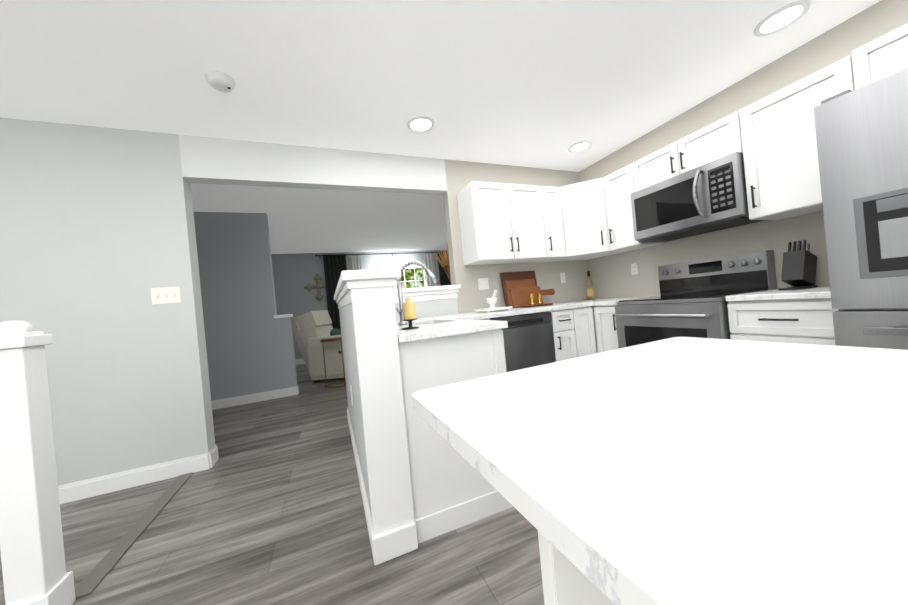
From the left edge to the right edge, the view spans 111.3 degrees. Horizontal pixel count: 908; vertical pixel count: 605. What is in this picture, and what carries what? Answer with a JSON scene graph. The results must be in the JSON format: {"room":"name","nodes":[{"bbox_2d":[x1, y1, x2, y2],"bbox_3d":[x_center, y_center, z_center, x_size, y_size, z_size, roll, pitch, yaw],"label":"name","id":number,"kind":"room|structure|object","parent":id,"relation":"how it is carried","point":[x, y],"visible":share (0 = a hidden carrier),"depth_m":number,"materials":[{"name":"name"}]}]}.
{"room":"kitchen","nodes":[
{"label":"kitchen","id":0,"kind":"room"},
{"bbox_2d":[194,212,298,409],"bbox_3d":[-3.901,0.178,3.532,3.660,2.440,0.160,-5,0,-22],"label":"wall","id":1,"kind":"structure","parent":0,"point":[249,344],"depth_m":3.96,"materials":[{"name":"grey paint"}]},
{"bbox_2d":[0,363,544,604],"bbox_3d":[-1.019,1.165,2.731,8.440,0.060,9.640,-5,0,-22],"label":"floor","id":2,"kind":"structure","parent":0,"point":[267,508],"depth_m":1.47,"materials":[{"name":"grey wood"}]},
{"bbox_2d":[0,321,75,604],"bbox_3d":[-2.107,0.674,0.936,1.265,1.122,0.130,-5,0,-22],"label":"newel post","id":3,"kind":"object","parent":2,"relation":"on","point":[32,555],"visible":1,"depth_m":1.12,"materials":[{"name":"white wood"}]},
{"bbox_2d":[75,472,192,598],"bbox_3d":[-1.696,1.195,1.715,0.080,0.008,1.030,-5,0,-22],"label":"threshold","id":4,"kind":"object","parent":2,"relation":"on","point":[90,582],"visible":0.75,"depth_m":1.53,"materials":[{"name":"grey wood"}]},
{"bbox_2d":[292,310,344,382],"bbox_3d":[-1.932,0.662,5.198,1.200,1.108,0.980,-5,0,-1],"label":"recliner","id":5,"kind":"object","parent":2,"relation":"on","point":[311,329],"visible":0.48,"depth_m":4.76,"materials":[{"name":"leather"}]},
{"bbox_2d":[330,328,344,348],"bbox_3d":[-1.887,0.592,5.149,0.296,0.344,0.416,-5,0,-22],"label":"pillow","id":6,"kind":"object","parent":5,"relation":"on","point":[333,332],"depth_m":5.03,"materials":[{"name":"teal fabric"}]},
{"bbox_2d":[320,337,345,387],"bbox_3d":[-1.704,0.856,4.494,0.387,0.679,0.298,-5,0,-22],"label":"side table","id":7,"kind":"object","parent":2,"relation":"on","point":[335,339],"visible":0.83,"depth_m":4.39,"materials":[{"name":"brown wood"}]},
{"bbox_2d":[434,243,450,284],"bbox_3d":[0.019,0.001,4.976,0.529,2.062,0.740,-5,0,-22],"label":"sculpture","id":8,"kind":"object","parent":2,"relation":"on","point":[444,261],"visible":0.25,"depth_m":4.98,"materials":[{"name":"brown wood"}]},
{"bbox_2d":[398,329,512,543],"bbox_3d":[-0.041,0.601,1.685,0.547,0.882,0.467,-5,0,-22],"label":"base cabinet","id":9,"kind":"object","parent":2,"relation":"on","point":[453,488],"visible":0.38,"depth_m":1.41,"materials":[{"name":"white wood"}]},
{"bbox_2d":[396,261,523,342],"bbox_3d":[-0.106,0.039,1.829,0.630,0.640,0.805,-5,0,-22],"label":"countertop","id":10,"kind":"structure","parent":9,"relation":"on","point":[446,325],"depth_m":1.78,"materials":[{"name":"stone"}]},
{"bbox_2d":[402,298,418,329],"bbox_3d":[-0.232,0.056,1.612,0.089,0.160,0.090,-5,0,-22],"label":"candle","id":11,"kind":"object","parent":10,"relation":"on","point":[409,311],"visible":1,"depth_m":1.59,"materials":[{"name":"yellow wax"}]},
{"bbox_2d":[396,261,438,325],"bbox_3d":[-0.246,-0.065,1.989,0.270,0.407,0.200,-5,0,-22],"label":"faucet","id":12,"kind":"object","parent":10,"relation":"on","point":[402,323],"depth_m":2.00,"materials":[{"name":"metal"}]},
{"bbox_2d":[489,311,555,371],"bbox_3d":[0.499,0.551,2.857,0.592,0.880,0.609,-5,0,-22],"label":"dishwasher","id":13,"kind":"object","parent":2,"relation":"on","point":[529,340],"visible":0.23,"depth_m":2.59,"materials":[{"name":"metal"}]},
{"bbox_2d":[540,557,579,604],"bbox_3d":[0.727,0.584,0.020,0.823,0.775,1.182,-5,0,-22],"label":"kitchen island","id":14,"kind":"object","parent":2,"relation":"on","point":[555,592],"depth_m":0.37,"materials":[{"name":"wood"}]},
{"bbox_2d":[412,337,907,604],"bbox_3d":[0.738,0.176,0.301,1.198,0.035,1.678,-5,0,-22],"label":"island countertop","id":15,"kind":"structure","parent":14,"relation":"on","point":[674,470],"depth_m":0.38,"materials":[{"name":"white stone"}]},
{"bbox_2d":[549,308,582,361],"bbox_3d":[0.908,0.512,3.038,0.299,0.882,0.616,-5,0,-22],"label":"base cabinet","id":16,"kind":"object","parent":2,"relation":"on","point":[573,333],"depth_m":2.76,"materials":[{"name":"white wood"}]},
{"bbox_2d":[524,296,644,313],"bbox_3d":[0.552,0.181,2.881,2.612,0.233,0.660,-5,0,-22],"label":"countertop","id":17,"kind":"structure","parent":16,"relation":"on","point":[609,301],"depth_m":2.79,"materials":[{"name":"stone"}]},
{"bbox_2d":[474,290,511,312],"bbox_3d":[0.349,-0.017,2.854,0.260,0.196,0.260,-5,0,-22],"label":"tray","id":18,"kind":"object","parent":17,"relation":"on","point":[492,301],"visible":0.98,"depth_m":2.81,"materials":[{"name":"white stone"}]},
{"bbox_2d":[500,271,554,307],"bbox_3d":[0.789,-0.148,3.258,0.599,0.374,0.126,-5,0,-22],"label":"cutting boards","id":19,"kind":"object","parent":17,"relation":"on","point":[519,287],"visible":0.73,"depth_m":3.20,"materials":[{"name":"brown wood"}]},
{"bbox_2d":[520,293,552,307],"bbox_3d":[0.804,-0.027,3.050,0.270,0.130,0.160,-5,0,-22],"label":"salt","id":20,"kind":"object","parent":17,"relation":"on","point":[532,304],"visible":1,"depth_m":3.02,"materials":[{"name":"gold metal"}]},
{"bbox_2d":[586,271,594,299],"bbox_3d":[1.539,-0.195,3.522,0.075,0.327,0.075,-5,0,-22],"label":"wine bottle","id":21,"kind":"object","parent":17,"relation":"on","point":[590,289],"visible":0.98,"depth_m":3.50,"materials":[{"name":"clear glass"}]},
{"bbox_2d":[579,306,596,355],"bbox_3d":[1.073,0.496,3.105,0.294,0.882,0.616,-5,0,-22],"label":"base cabinet","id":22,"kind":"object","parent":2,"relation":"on","point":[589,343],"depth_m":2.86,"materials":[{"name":"white wood"}]},
{"bbox_2d":[591,306,602,352],"bbox_3d":[1.509,0.455,3.250,0.617,0.882,0.681,-5,0,-22],"label":"base cabinet","id":23,"kind":"object","parent":2,"relation":"on","point":[598,333],"depth_m":2.85,"materials":[{"name":"white wood"}]},
{"bbox_2d":[599,305,618,351],"bbox_3d":[1.667,0.441,2.860,0.617,0.882,0.271,-5,0,-22],"label":"base cabinet","id":24,"kind":"object","parent":2,"relation":"on","point":[607,319],"depth_m":2.75,"materials":[{"name":"white wood"}]},
{"bbox_2d":[615,296,654,304],"bbox_3d":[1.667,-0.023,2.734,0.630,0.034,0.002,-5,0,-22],"label":"countertop","id":25,"kind":"structure","parent":24,"relation":"on","point":[645,296],"depth_m":2.81,"materials":[{"name":"stone"}]},
{"bbox_2d":[615,250,776,348],"bbox_3d":[1.786,0.275,2.357,0.734,1.190,0.750,-5,0,-22],"label":"range","id":26,"kind":"object","parent":2,"relation":"on","point":[690,301],"visible":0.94,"depth_m":2.27,"materials":[{"name":"metal"}]},
{"bbox_2d":[727,298,838,345],"bbox_3d":[2.093,0.401,1.808,0.617,0.882,0.480,-5,0,-22],"label":"base cabinet","id":27,"kind":"object","parent":2,"relation":"on","point":[805,321],"depth_m":1.68,"materials":[{"name":"white wood"}]},
{"bbox_2d":[725,286,830,301],"bbox_3d":[2.046,-0.058,1.801,0.632,0.035,0.482,-5,0,-22],"label":"countertop","id":28,"kind":"structure","parent":27,"relation":"on","point":[823,292],"depth_m":1.71,"materials":[{"name":"stone"}]},
{"bbox_2d":[778,240,817,289],"bbox_3d":[2.138,-0.235,1.936,0.244,0.298,0.100,-5,0,-22],"label":"knife block","id":29,"kind":"object","parent":28,"relation":"on","point":[799,265],"visible":1,"depth_m":1.91,"materials":[{"name":"metal"}]},
{"bbox_2d":[814,68,907,349],"bbox_3d":[2.190,-0.053,1.102,0.860,1.770,0.910,-5,0,-22],"label":"refrigerator","id":30,"kind":"object","parent":2,"relation":"on","point":[862,140],"visible":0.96,"depth_m":1.27,"materials":[{"name":"metal"}]},
{"bbox_2d":[0,118,587,503],"bbox_3d":[-1.101,-0.083,2.647,8.200,2.440,0.190,-5,0,-22],"label":"wall","id":31,"kind":"structure","parent":0,"point":[97,235],"depth_m":2.14,"materials":[{"name":"paint"}]},
{"bbox_2d":[150,286,180,304],"bbox_3d":[-2.035,-0.051,2.192,0.162,0.116,0.014,-5,0,-22],"label":"light switch","id":32,"kind":"object","parent":31,"relation":"attached to","point":[163,295],"visible":1,"depth_m":2.19,"materials":[{"name":"white plastic"}]},
{"bbox_2d":[478,278,488,289],"bbox_3d":[0.301,-0.189,3.145,0.116,0.116,0.014,-5,0,-22],"label":"light switch","id":33,"kind":"object","parent":31,"relation":"attached to","point":[483,283],"visible":1,"depth_m":3.15,"materials":[{"name":"white plastic"}]},
{"bbox_2d":[457,181,548,265],"bbox_3d":[0.499,-0.760,3.070,0.809,0.710,0.337,-5,0,-22],"label":"upper cabinet","id":34,"kind":"object","parent":31,"relation":"attached to","point":[503,223],"depth_m":2.89,"materials":[{"name":"white wood"}]},
{"bbox_2d":[537,186,564,261],"bbox_3d":[0.937,-0.801,3.222,0.356,0.710,0.387,-5,0,-22],"label":"upper cabinet","id":35,"kind":"object","parent":31,"relation":"attached to","point":[548,197],"depth_m":3.09,"materials":[{"name":"white wood"}]},
{"bbox_2d":[560,273,565,282],"bbox_3d":[1.240,-0.282,3.532,0.070,0.116,0.008,-5,0,-22],"label":"electrical outlet","id":36,"kind":"object","parent":31,"relation":"attached to","point":[562,278],"visible":1,"depth_m":3.53,"materials":[{"name":"white plastic"}]},
{"bbox_2d":[553,178,631,260],"bbox_3d":[1.349,-0.839,3.267,0.677,0.710,0.616,-5,0,-22],"label":"upper cabinet","id":37,"kind":"object","parent":31,"relation":"attached to","point":[584,219],"depth_m":3.07,"materials":[{"name":"white wood"}]},
{"bbox_2d":[271,250,446,364],"bbox_3d":[-2.862,0.079,7.147,8.320,2.440,0.150,-5,0,-22],"label":"wall","id":38,"kind":"structure","parent":0,"point":[294,274],"depth_m":6.93,"materials":[{"name":"grey paint"}]},
{"bbox_2d":[304,273,325,300],"bbox_3d":[-3.050,-0.345,7.006,0.597,0.640,0.049,-5,0,-22],"label":"wall cross","id":39,"kind":"object","parent":38,"relation":"attached to","point":[318,286],"depth_m":6.99,"materials":[{"name":"metal"}]},
{"bbox_2d":[315,251,450,329],"bbox_3d":[-1.408,-0.040,7.622,3.464,2.367,0.131,-5,0,-22],"label":"curtains","id":40,"kind":"object","parent":38,"relation":"attached to","point":[335,265],"visible":0.29,"depth_m":7.14,"materials":[{"name":"black fabric"}]},
{"bbox_2d":[334,268,417,565],"bbox_3d":[-0.641,0.495,2.169,0.240,1.205,1.900,-5,0,-22],"label":"wall","id":41,"kind":"structure","parent":0,"point":[364,299],"depth_m":1.31,"materials":[{"name":"paint"}]},
{"bbox_2d":[0,0,880,253],"bbox_3d":[-1.253,-1.334,2.729,8.440,0.080,9.640,-5,0,-22],"label":"ceiling","id":42,"kind":"structure","parent":0,"point":[545,84],"depth_m":1.88,"materials":[{"name":"paint"}]},
{"bbox_2d":[205,70,234,91],"bbox_3d":[-1.339,-1.259,1.782,0.140,0.050,0.140,-5,0,-22],"label":"smoke detector","id":43,"kind":"object","parent":42,"relation":"attached to","point":[218,80],"visible":1,"depth_m":1.75,"materials":[{"name":"white plastic"}]},
{"bbox_2d":[407,116,434,132],"bbox_3d":[-0.257,-1.379,2.411,0.220,0.012,0.220,-5,0,-22],"label":"recessed light","id":44,"kind":"object","parent":42,"relation":"in","point":[419,124],"visible":1,"depth_m":2.40,"materials":[{"name":"white plastic"}]},
{"bbox_2d":[568,141,591,152],"bbox_3d":[1.230,-1.519,3.034,0.220,0.012,0.220,-5,0,-22],"label":"recessed light","id":45,"kind":"object","parent":42,"relation":"in","point":[580,146],"visible":0.98,"depth_m":3.02,"materials":[{"name":"white plastic"}]},
{"bbox_2d":[753,0,810,36],"bbox_3d":[1.819,-1.573,1.728,0.220,0.012,0.220,-5,0,-22],"label":"recessed light","id":46,"kind":"object","parent":42,"relation":"in","point":[782,17],"visible":0.96,"depth_m":1.72,"materials":[{"name":"white plastic"}]},
{"bbox_2d":[579,0,907,298],"bbox_3d":[2.208,-0.392,2.332,0.120,2.440,3.210,-5,0,-22],"label":"wall","id":47,"kind":"structure","parent":0,"point":[611,276],"depth_m":2.28,"materials":[{"name":"beige paint"}]},
{"bbox_2d":[631,263,637,274],"bbox_3d":[1.817,-0.336,3.127,0.008,0.116,0.070,-5,0,-22],"label":"electrical outlet","id":48,"kind":"object","parent":47,"relation":"attached to","point":[634,268],"visible":1,"depth_m":3.12,"materials":[{"name":"white plastic"}]},
{"bbox_2d":[604,164,664,250],"bbox_3d":[1.678,-0.870,2.903,0.337,0.711,0.302,-5,0,-22],"label":"upper cabinet","id":49,"kind":"object","parent":47,"relation":"attached to","point":[619,184],"depth_m":2.85,"materials":[{"name":"white wood"}]},
{"bbox_2d":[632,138,687,190],"bbox_3d":[1.794,-1.101,2.567,0.337,0.272,0.424,-5,0,-22],"label":"upper cabinet","id":50,"kind":"object","parent":47,"relation":"attached to","point":[670,161],"depth_m":2.48,"materials":[{"name":"white wood"}]},
{"bbox_2d":[684,110,743,170],"bbox_3d":[1.918,-1.113,2.262,0.337,0.272,0.429,-5,0,-22],"label":"upper cabinet","id":51,"kind":"object","parent":47,"relation":"attached to","point":[721,138],"depth_m":2.14,"materials":[{"name":"white wood"}]},
{"bbox_2d":[630,152,764,241],"bbox_3d":[1.829,-0.752,2.389,0.468,0.422,0.749,-5,0,-22],"label":"microwave","id":52,"kind":"object","parent":51,"relation":"attached to","point":[708,197],"visible":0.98,"depth_m":2.24,"materials":[{"name":"metal"}]},
{"bbox_2d":[740,51,855,219],"bbox_3d":[2.106,-0.909,1.849,0.337,0.711,0.465,-5,0,-22],"label":"upper cabinet","id":53,"kind":"object","parent":47,"relation":"attached to","point":[772,138],"depth_m":1.82,"materials":[{"name":"white wood"}]},
{"bbox_2d":[853,23,907,88],"bbox_3d":[2.265,-1.158,1.402,0.337,0.275,0.500,-5,0,-22],"label":"upper cabinet","id":54,"kind":"object","parent":47,"relation":"attached to","point":[886,55],"depth_m":1.49,"materials":[{"name":"white wood"}]},
{"label":"outside","id":55,"kind":"structure","parent":0,"visible":0},
{"bbox_2d":[396,268,424,288],"bbox_3d":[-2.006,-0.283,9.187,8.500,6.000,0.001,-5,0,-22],"label":"trees","id":56,"kind":"object","parent":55,"point":[410,275],"depth_m":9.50,"materials":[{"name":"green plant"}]}
]}

